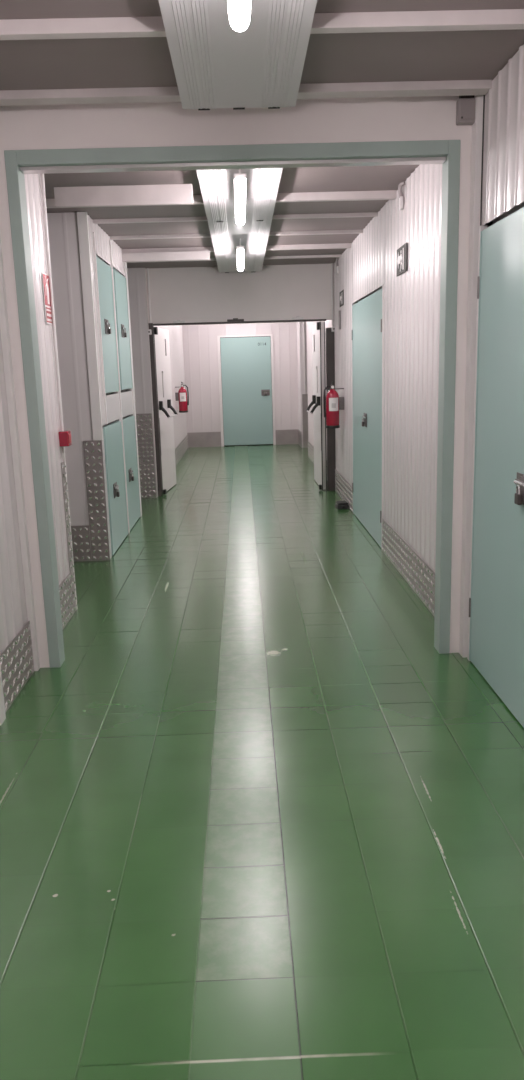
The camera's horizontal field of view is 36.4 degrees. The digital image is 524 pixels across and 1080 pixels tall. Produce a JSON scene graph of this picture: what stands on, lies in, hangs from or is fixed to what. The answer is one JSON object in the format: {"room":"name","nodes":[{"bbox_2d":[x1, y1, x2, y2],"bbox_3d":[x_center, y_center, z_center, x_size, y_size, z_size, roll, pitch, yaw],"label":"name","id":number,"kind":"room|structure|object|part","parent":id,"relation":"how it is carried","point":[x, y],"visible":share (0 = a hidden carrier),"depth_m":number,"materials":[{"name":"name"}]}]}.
{"room":"self-storage corridor","nodes":[
{"label":"self-storage corridor","id":0,"kind":"room"},
{"bbox_2d":[0,174,186,653],"bbox_3d":[-2.309,-1.177,6.541,2.115,2.710,19.400,-2,12,-1],"label":"wall","id":1,"kind":"structure","parent":0,"point":[62,227],"depth_m":6.14,"materials":[{"name":"white metal"}]},
{"bbox_2d":[0,621,33,712],"bbox_3d":[-1.184,0.609,3.848,0.008,0.275,0.575,-2,12,-1],"label":"baseboard","id":2,"kind":"structure","parent":1,"relation":"attached to","point":[16,660],"depth_m":3.85,"materials":[{"name":"metal"}]},
{"bbox_2d":[0,235,39,725],"bbox_3d":[-1.214,-0.578,3.577,0.029,2.710,0.698,-2,12,-1],"label":"trim","id":3,"kind":"structure","parent":1,"relation":"attached to","point":[4,325],"depth_m":3.93,"materials":[{"name":"white metal"}]},
{"bbox_2d":[42,272,51,324],"bbox_3d":[-1.268,-1.425,4.716,0.006,0.285,0.170,-2,12,-1],"label":"sign","id":4,"kind":"object","parent":1,"relation":"attached to","point":[45,278],"visible":1,"depth_m":4.69,"materials":[{"name":"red plastic"}]},
{"bbox_3d":[-1.264,-1.335,4.735,0.002,0.085,0.150,-2,12,-1],"label":"text panel","id":5,"kind":"part","parent":4,"relation":"part of","materials":[{"name":"red"}]},
{"bbox_2d":[41,174,63,430],"bbox_3d":[-1.259,-1.440,4.785,0.018,1.575,0.038,-2,12,-1],"label":"cable conduit","id":6,"kind":"object","parent":1,"relation":"attached to","point":[42,175],"visible":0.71,"depth_m":4.77,"materials":[{"name":"white plastic"}]},
{"bbox_2d":[59,431,71,446],"bbox_3d":[-1.221,-0.630,4.947,0.061,0.092,0.090,-2,12,-1],"label":"fire alarm","id":7,"kind":"object","parent":1,"relation":"attached to","point":[64,436],"visible":0.99,"depth_m":4.91,"materials":[{"name":"red plastic"}]},
{"bbox_2d":[59,573,72,629],"bbox_3d":[-1.206,0.431,4.687,0.008,0.275,0.840,-2,12,-1],"label":"baseboard","id":8,"kind":"structure","parent":1,"relation":"attached to","point":[65,592],"depth_m":4.93,"materials":[{"name":"metal"}]},
{"bbox_2d":[61,461,76,613],"bbox_3d":[-1.228,-0.012,5.091,0.008,0.975,0.115,-2,12,-1],"label":"guard","id":9,"kind":"object","parent":1,"relation":"attached to","point":[65,490],"visible":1,"depth_m":5.07,"materials":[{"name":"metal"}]},
{"bbox_2d":[71,525,91,561],"bbox_3d":[-1.869,0.043,6.544,0.915,0.300,0.008,-2,12,-1],"label":"baseboard","id":10,"kind":"structure","parent":1,"relation":"attached to","point":[81,545],"depth_m":6.55,"materials":[{"name":"metal"}]},
{"bbox_2d":[40,174,141,608],"bbox_3d":[-1.333,-1.230,6.660,0.074,2.710,3.515,-2,12,-1],"label":"trim","id":11,"kind":"structure","parent":1,"relation":"attached to","point":[82,219],"depth_m":6.28,"materials":[{"name":"white metal"}]},
{"bbox_2d":[83,440,109,560],"bbox_3d":[-1.344,-0.312,6.481,0.150,0.990,0.008,-2,12,-1],"label":"guard","id":12,"kind":"object","parent":1,"relation":"attached to","point":[93,453],"visible":1,"depth_m":6.48,"materials":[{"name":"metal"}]},
{"bbox_2d":[96,256,118,392],"bbox_3d":[-1.323,-1.824,6.859,0.071,1.088,0.750,-2,12,-1],"label":"door","id":13,"kind":"structure","parent":1,"relation":"in","point":[104,273],"depth_m":6.83,"materials":[{"name":"teal paint"}]},
{"bbox_3d":[-1.311,-1.809,6.760,0.016,0.122,0.170,-2,12,-1],"label":"latch plate","id":14,"kind":"part","parent":13,"relation":"part of","materials":[{"name":"metal"}]},
{"bbox_2d":[103,421,127,554],"bbox_3d":[-1.283,-0.487,7.062,0.071,1.070,0.910,-2,12,-1],"label":"door","id":15,"kind":"structure","parent":1,"relation":"in","point":[113,444],"depth_m":6.97,"materials":[{"name":"teal paint"}]},
{"bbox_3d":[-1.269,-0.435,6.930,0.016,0.122,0.170,-2,12,-1],"label":"latch plate","id":16,"kind":"part","parent":15,"relation":"part of","materials":[{"name":"metal"}]},
{"bbox_2d":[113,269,132,389],"bbox_3d":[-1.348,-2.028,7.776,0.071,1.093,0.750,-2,12,-1],"label":"door","id":17,"kind":"structure","parent":1,"relation":"in","point":[120,289],"depth_m":7.70,"materials":[{"name":"teal paint"}]},
{"bbox_3d":[-1.336,-2.015,7.687,0.016,0.122,0.170,-2,12,-1],"label":"latch plate","id":18,"kind":"part","parent":17,"relation":"part of","materials":[{"name":"metal"}]},
{"bbox_2d":[123,416,139,529],"bbox_3d":[-1.308,-0.690,8.020,0.071,1.070,0.830,-2,12,-1],"label":"door","id":19,"kind":"structure","parent":1,"relation":"in","point":[128,422],"depth_m":7.99,"materials":[{"name":"teal paint"}]},
{"bbox_3d":[-1.294,-0.643,7.867,0.016,0.122,0.170,-2,12,-1],"label":"latch plate","id":20,"kind":"part","parent":19,"relation":"part of","materials":[{"name":"metal"}]},
{"bbox_2d":[136,413,156,497],"bbox_3d":[-1.520,-1.019,9.732,0.405,1.030,0.008,-2,12,-1],"label":"guard","id":21,"kind":"object","parent":1,"relation":"attached to","point":[144,421],"visible":0.46,"depth_m":9.73,"materials":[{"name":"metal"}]},
{"bbox_2d":[153,326,176,493],"bbox_3d":[-1.203,-1.672,10.263,0.189,2.043,0.980,-1,12,4],"label":"door leaf","id":22,"kind":"structure","parent":1,"relation":"in","point":[161,336],"depth_m":10.21,"materials":[{"name":"silver metal"}]},
{"bbox_2d":[122,251,209,261],"bbox_3d":[-0.950,-2.799,7.869,0.870,0.083,0.040,-2,12,-1],"label":"ceiling beam","id":23,"kind":"structure","parent":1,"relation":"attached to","point":[179,255],"depth_m":7.85,"materials":[{"name":"white metal"}]},
{"bbox_2d":[175,435,187,464],"bbox_3d":[-1.428,-1.357,13.121,0.008,0.275,6.300,-2,12,-1],"label":"baseboard","id":24,"kind":"structure","parent":1,"relation":"attached to","point":[182,447],"depth_m":14.47,"materials":[{"name":"metal"}]},
{"bbox_2d":[175,382,188,412],"bbox_3d":[-1.386,-2.453,13.704,0.199,0.521,0.180,-11,15,-37],"label":"fire extinguisher","id":25,"kind":"object","parent":1,"relation":"attached to","point":[181,395],"visible":0.96,"depth_m":13.67,"materials":[{"name":"red metal"}]},
{"bbox_2d":[102,259,127,426],"bbox_3d":[-2.412,-1.190,6.535,2.110,2.745,19.400,-2,12,-1],"label":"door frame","id":26,"kind":"structure","parent":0,"point":[102,259],"depth_m":7.29,"materials":[{"name":"grey"}]},
{"bbox_2d":[0,96,471,667],"bbox_3d":[-0.101,-0.715,3.987,2.280,2.745,0.100,-2,12,-1],"label":"wall","id":27,"kind":"structure","parent":0,"point":[378,119],"depth_m":3.69,"materials":[{"name":"white paint"}]},
{"bbox_2d":[4,140,460,667],"bbox_3d":[-0.098,-0.608,4.010,2.116,2.525,0.116,-2,12,-1],"label":"trim","id":28,"kind":"structure","parent":27,"relation":"attached to","point":[450,149],"depth_m":3.84,"materials":[{"name":"teal paint"}]},
{"bbox_2d":[20,157,445,173],"bbox_3d":[-0.132,-1.775,3.777,2.000,0.016,0.070,-2,12,-1],"label":"trim","id":29,"kind":"structure","parent":27,"relation":"attached to","point":[415,160],"depth_m":3.75,"materials":[{"name":"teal metal"}]},
{"bbox_2d":[456,95,475,124],"bbox_3d":[0.948,-1.993,3.662,0.102,0.150,0.056,-2,12,-1],"label":"junction box","id":30,"kind":"object","parent":27,"relation":"attached to","point":[465,105],"visible":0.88,"depth_m":3.65,"materials":[{"name":"grey plastic"}]},
{"bbox_3d":[0.949,-1.967,3.644,0.088,0.082,0.006,-2,12,-1],"label":"lid","id":31,"kind":"part","parent":30,"relation":"part of","materials":[{"name":"grey plastic"}]},
{"bbox_2d":[145,264,333,491],"bbox_3d":[-0.302,-1.929,9.717,2.380,2.745,0.140,-2,12,-1],"label":"wall","id":32,"kind":"structure","parent":0,"point":[277,292],"depth_m":9.50,"materials":[{"name":"white paint"}]},
{"bbox_2d":[147,268,150,322],"bbox_3d":[-1.340,-2.911,9.456,0.019,0.654,0.020,-2,12,-1],"label":"wall trim","id":33,"kind":"object","parent":32,"relation":"attached to","point":[147,268],"visible":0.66,"depth_m":9.45,"materials":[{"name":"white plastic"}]},
{"bbox_2d":[227,318,243,321],"bbox_3d":[-0.317,-2.635,9.540,0.200,0.035,0.032,-2,12,-1],"label":"door closer","id":34,"kind":"object","parent":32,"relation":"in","point":[233,319],"depth_m":9.53,"materials":[{"name":"metal"}]},
{"bbox_2d":[148,319,335,495],"bbox_3d":[-0.219,-1.615,9.806,2.228,2.090,0.120,-2,12,-1],"label":"trim","id":35,"kind":"structure","parent":32,"relation":"attached to","point":[330,349],"depth_m":9.69,"materials":[{"name":"metal"}]},
{"bbox_2d":[292,317,303,319],"bbox_3d":[0.428,-2.660,9.554,0.140,0.035,0.032,-2,12,-1],"label":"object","id":36,"kind":"structure","parent":35,"relation":"attached to","point":[296,318],"depth_m":9.55,"materials":[{"name":"silver metal"}]},
{"bbox_2d":[306,321,326,489],"bbox_3d":[0.673,-1.729,10.275,0.189,2.043,0.980,-2,12,-2],"label":"door leaf","id":37,"kind":"structure","parent":32,"relation":"in","point":[318,330],"depth_m":9.98,"materials":[{"name":"silver metal"}]},
{"bbox_3d":[0.651,-1.633,9.865,0.114,0.137,0.042,-2,12,-2],"label":"bar arm","id":38,"kind":"part","parent":37,"relation":"part of","materials":[{"name":"black plastic"}]},
{"bbox_3d":[0.737,-1.733,10.283,0.060,2.043,0.968,-2,12,-2],"label":"door panel","id":39,"kind":"part","parent":37,"relation":"part of","materials":[{"name":"white metal"}]},
{"bbox_2d":[331,263,332,325],"bbox_3d":[0.838,-2.939,9.507,0.019,0.744,0.020,-2,12,-1],"label":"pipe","id":40,"kind":"object","parent":32,"relation":"attached to","point":[331,263],"visible":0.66,"depth_m":9.49,"materials":[{"name":"white plastic"}]},
{"bbox_2d":[182,322,298,437],"bbox_3d":[-0.419,-3.264,16.092,2.280,2.710,0.052,-2,12,-1],"label":"wall","id":41,"kind":"structure","parent":0,"point":[200,346],"depth_m":16.03,"materials":[{"name":"white metal"}]},
{"bbox_2d":[187,432,220,446],"bbox_3d":[-1.181,-2.053,16.295,0.685,0.300,0.006,-2,12,-1],"label":"baseboard","id":42,"kind":"structure","parent":41,"relation":"attached to","point":[197,439],"depth_m":16.29,"materials":[{"name":"grey metal"}]},
{"bbox_2d":[220,336,272,445],"bbox_3d":[-0.303,-2.993,16.110,1.000,2.165,0.074,-2,12,-1],"label":"door","id":43,"kind":"structure","parent":41,"relation":"in","point":[245,361],"depth_m":16.10,"materials":[{"name":"teal paint"}]},
{"bbox_3d":[0.073,-2.980,16.112,0.170,0.122,0.016,-2,12,-1],"label":"latch plate","id":44,"kind":"part","parent":43,"relation":"part of","materials":[{"name":"metal"}]},
{"bbox_2d":[217,334,275,445],"bbox_3d":[-0.306,-3.015,16.133,1.110,2.200,0.080,-2,12,-1],"label":"trim","id":45,"kind":"structure","parent":41,"relation":"attached to","point":[271,335],"depth_m":16.06,"materials":[{"name":"white metal"}]},
{"bbox_2d":[276,429,297,444],"bbox_3d":[0.518,-2.109,16.328,0.475,0.300,0.006,-2,12,-1],"label":"baseboard","id":46,"kind":"structure","parent":41,"relation":"attached to","point":[283,437],"depth_m":16.32,"materials":[{"name":"grey metal"}]},
{"bbox_2d":[220,336,272,431],"bbox_3d":[-0.422,-3.299,16.172,2.800,2.745,0.100,-2,12,-1],"label":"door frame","id":47,"kind":"structure","parent":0,"point":[270,336],"depth_m":16.14,"materials":[{"name":"grey"}]},
{"bbox_2d":[0,444,523,1079],"bbox_3d":[-0.131,0.114,6.974,6.800,0.122,20.000,-2,12,-1],"label":"floor","id":48,"kind":"structure","parent":0,"point":[255,824],"depth_m":2.72,"materials":[{"name":"green tile"}]},
{"bbox_2d":[335,501,348,509],"bbox_3d":[0.874,-0.385,8.734,0.131,0.068,0.197,-3,12,-5],"label":"station","id":49,"kind":"object","parent":48,"relation":"on","point":[339,505],"visible":1,"depth_m":8.65,"materials":[{"name":"black plastic"}]},
{"bbox_3d":[0.874,-0.410,8.730,0.112,0.016,0.170,-3,12,-5],"label":"lid","id":50,"kind":"part","parent":49,"relation":"part of","materials":[{"name":"black plastic"}]},
{"bbox_2d":[0,0,523,267],"bbox_3d":[-0.210,-2.654,6.334,6.800,0.135,19.900,-2,12,-1],"label":"ceiling","id":51,"kind":"structure","parent":0,"point":[40,64],"depth_m":3.30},
{"bbox_2d":[54,184,192,207],"bbox_3d":[-0.876,-2.182,5.056,0.870,0.117,0.040,-2,12,-1],"label":"ceiling beam","id":52,"kind":"structure","parent":51,"relation":"attached to","point":[167,194],"depth_m":5.04,"materials":[{"name":"white metal"}]},
{"bbox_2d":[46,190,396,207],"bbox_3d":[-1.188,-2.375,5.606,4.280,0.054,0.050,-2,12,-1],"label":"ceiling beam","id":53,"kind":"structure","parent":51,"relation":"attached to","point":[385,194],"depth_m":5.61,"materials":[{"name":"white metal"}]},
{"bbox_2d":[127,254,340,262],"bbox_3d":[-1.270,-3.045,8.698,4.280,0.026,0.040,-2,12,-1],"label":"ceiling beam","id":54,"kind":"structure","parent":51,"relation":"attached to","point":[302,256],"depth_m":8.71,"materials":[{"name":"white metal"}]},
{"bbox_2d":[92,212,377,223],"bbox_3d":[-1.209,-2.552,6.380,4.280,0.028,0.040,-2,12,-1],"label":"ceiling beam","id":55,"kind":"structure","parent":51,"relation":"attached to","point":[370,214],"depth_m":6.39,"materials":[{"name":"white metal"}]},
{"bbox_2d":[109,230,362,239],"bbox_3d":[-1.229,-2.718,7.163,4.280,0.028,0.040,-2,12,-1],"label":"ceiling beam","id":56,"kind":"structure","parent":51,"relation":"attached to","point":[326,231],"depth_m":7.17,"materials":[{"name":"white metal"}]},
{"bbox_2d":[122,243,350,252],"bbox_3d":[-1.249,-2.873,7.932,4.280,0.044,0.050,-2,12,-1],"label":"ceiling beam","id":57,"kind":"structure","parent":51,"relation":"attached to","point":[338,245],"depth_m":7.93,"materials":[{"name":"white metal"}]},
{"bbox_2d":[158,0,316,109],"bbox_3d":[-0.067,-1.644,2.187,0.500,0.036,2.762,-2,12,-1],"label":"sheet","id":58,"kind":"object","parent":51,"relation":"attached to","point":[216,65],"visible":1,"depth_m":2.92,"materials":[{"name":"white metal"}]},
{"bbox_2d":[227,0,250,31],"bbox_3d":[-0.052,-1.452,1.767,0.068,0.156,1.200,-2,12,-1],"label":"lamp","id":59,"kind":"object","parent":58,"relation":"attached to","point":[239,11],"visible":1,"depth_m":2.25,"materials":[{"name":"white plastic"}]},
{"bbox_2d":[196,168,282,221],"bbox_3d":[-0.141,-2.239,4.993,0.500,0.036,2.462,-2,12,-1],"label":"sheet","id":60,"kind":"object","parent":51,"relation":"attached to","point":[262,184],"visible":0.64,"depth_m":5.22,"materials":[{"name":"white"}]},
{"bbox_2d":[234,169,245,225],"bbox_3d":[-0.135,-2.115,4.896,0.068,0.156,1.200,-2,12,-1],"label":"lamp","id":61,"kind":"object","parent":60,"relation":"attached to","point":[239,178],"visible":0.98,"depth_m":4.61,"materials":[{"name":"white plastic"}]},
{"bbox_2d":[208,220,271,272],"bbox_3d":[-0.215,-2.836,7.810,0.500,0.036,3.262,-2,12,-1],"label":"sheet","id":62,"kind":"object","parent":51,"relation":"attached to","point":[225,235],"visible":0.96,"depth_m":7.26,"materials":[{"name":"white metal"}]},
{"bbox_2d":[236,238,243,270],"bbox_3d":[-0.201,-2.648,7.409,0.068,0.156,1.200,-2,12,-1],"label":"lamp","id":63,"kind":"object","parent":62,"relation":"attached to","point":[240,249],"visible":1,"depth_m":7.01,"materials":[{"name":"white plastic"}]},
{"bbox_2d":[0,80,491,105],"bbox_3d":[-0.133,-1.969,3.511,2.280,0.036,0.090,-2,12,-1],"label":"ceiling beam","id":64,"kind":"structure","parent":51,"relation":"attached to","point":[452,87],"depth_m":3.48,"materials":[{"name":"white metal"}]},
{"bbox_2d":[0,9,523,39],"bbox_3d":[-0.114,-1.813,2.808,2.280,0.048,0.050,-2,12,-1],"label":"ceiling beam","id":65,"kind":"structure","parent":51,"relation":"attached to","point":[500,19],"depth_m":2.79,"materials":[{"name":"white metal"}]},
{"bbox_2d":[297,45,523,571],"bbox_3d":[1.996,-1.319,6.624,2.067,2.710,19.400,-2,12,-1],"label":"wall","id":66,"kind":"structure","parent":0,"point":[412,297],"depth_m":5.32,"materials":[{"name":"white metal"}]},
{"bbox_2d":[298,429,301,447],"bbox_3d":[0.756,-2.034,15.945,0.006,0.300,0.770,-2,12,-1],"label":"baseboard","id":67,"kind":"structure","parent":66,"relation":"attached to","point":[299,431],"depth_m":15.98,"materials":[{"name":"grey metal"}]},
{"bbox_2d":[302,394,307,447],"bbox_3d":[1.083,-2.317,15.475,0.585,1.030,0.012,-2,12,-1],"label":"guard","id":68,"kind":"object","parent":66,"relation":"attached to","point":[304,396],"visible":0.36,"depth_m":15.46,"materials":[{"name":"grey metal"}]},
{"bbox_2d":[308,441,326,462],"bbox_3d":[0.857,-1.199,12.065,0.008,0.275,3.950,-2,12,-1],"label":"baseboard","id":69,"kind":"structure","parent":66,"relation":"attached to","point":[310,446],"depth_m":13.32,"materials":[{"name":"metal"}]},
{"bbox_2d":[323,381,343,428],"bbox_3d":[0.814,-1.514,8.920,0.199,0.521,0.180,7,15,35],"label":"fire extinguisher","id":70,"kind":"object","parent":66,"relation":"attached to","point":[334,403],"visible":1,"depth_m":8.88,"materials":[{"name":"red metal"}]},
{"bbox_2d":[335,257,338,273],"bbox_3d":[0.851,-3.075,8.920,0.039,0.172,0.060,-9,14,-30],"label":"conduit","id":71,"kind":"object","parent":66,"relation":"attached to","point":[337,258],"visible":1,"depth_m":8.92,"materials":[{"name":"grey plastic"}]},
{"bbox_2d":[338,311,340,328],"bbox_3d":[0.873,-2.476,8.967,0.014,0.200,0.080,-2,12,-1],"label":"wall strip","id":72,"kind":"object","parent":66,"relation":"attached to","point":[339,312],"visible":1,"depth_m":8.93,"materials":[{"name":"grey plastic"}]},
{"bbox_2d":[340,289,343,306],"bbox_3d":[0.873,-2.649,8.746,0.006,0.160,0.340,-2,12,-1],"label":"exit sign","id":73,"kind":"object","parent":66,"relation":"attached to","point":[342,291],"visible":1,"depth_m":8.68,"materials":[{"name":"grey plastic"}]},
{"bbox_2d":[335,469,352,512],"bbox_3d":[0.933,-0.584,9.165,0.008,0.275,1.600,-2,12,-1],"label":"baseboard","id":74,"kind":"structure","parent":66,"relation":"attached to","point":[343,488],"depth_m":9.09,"materials":[{"name":"metal"}]},
{"bbox_2d":[352,289,381,546],"bbox_3d":[0.952,-1.131,7.311,0.071,2.098,1.714,-2,12,-1],"label":"door","id":75,"kind":"structure","parent":66,"relation":"in","point":[367,313],"depth_m":7.18,"materials":[{"name":"teal paint"}]},
{"bbox_3d":[0.943,-1.103,7.317,0.016,0.122,0.170,-2,12,-1],"label":"latch plate","id":76,"kind":"part","parent":75,"relation":"part of","materials":[{"name":"metal"}]},
{"bbox_2d":[398,181,404,209],"bbox_3d":[0.944,-2.322,5.370,0.039,0.172,0.060,-9,14,-30],"label":"conduit","id":77,"kind":"object","parent":66,"relation":"attached to","point":[401,184],"visible":0.98,"depth_m":5.37,"materials":[{"name":"grey plastic"}]},
{"bbox_2d":[397,242,406,275],"bbox_3d":[0.960,-1.927,5.486,0.006,0.180,0.340,-2,12,-1],"label":"exit sign","id":78,"kind":"object","parent":66,"relation":"attached to","point":[402,251],"visible":1,"depth_m":5.46,"materials":[{"name":"grey plastic"}]},
{"bbox_2d":[382,518,434,616],"bbox_3d":[1.030,0.197,5.481,0.008,0.275,2.345,-2,12,-1],"label":"baseboard","id":79,"kind":"structure","parent":66,"relation":"attached to","point":[421,578],"depth_m":5.52,"materials":[{"name":"metal"}]},
{"bbox_2d":[352,95,486,660],"bbox_3d":[0.994,-1.055,5.520,0.050,2.710,5.318,-2,12,-1],"label":"trim","id":80,"kind":"structure","parent":66,"relation":"attached to","point":[475,228],"depth_m":3.91,"materials":[{"name":"white metal"}]},
{"bbox_2d":[480,95,484,225],"bbox_3d":[1.046,-0.707,3.874,0.014,2.710,0.009,-2,12,-1],"label":"trim","id":81,"kind":"structure","parent":66,"relation":"attached to","point":[483,95],"depth_m":3.65,"materials":[{"name":"grey metal"}]},
{"bbox_2d":[469,207,523,727],"bbox_3d":[1.053,-0.311,3.459,0.071,2.092,0.910,-2,12,-1],"label":"door","id":82,"kind":"structure","parent":66,"relation":"in","point":[496,602],"depth_m":3.51,"materials":[{"name":"teal paint"}]},
{"bbox_3d":[1.052,-0.203,3.216,0.016,0.122,0.170,-2,12,-1],"label":"latch plate","id":83,"kind":"part","parent":82,"relation":"part of","materials":[{"name":"metal"}]},
{"bbox_2d":[358,201,523,301],"bbox_3d":[2.074,-1.339,6.622,2.110,2.745,19.400,-2,12,-1],"label":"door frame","id":84,"kind":"structure","parent":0,"point":[523,201],"depth_m":3.59,"materials":[{"name":"grey metal"}]}
]}

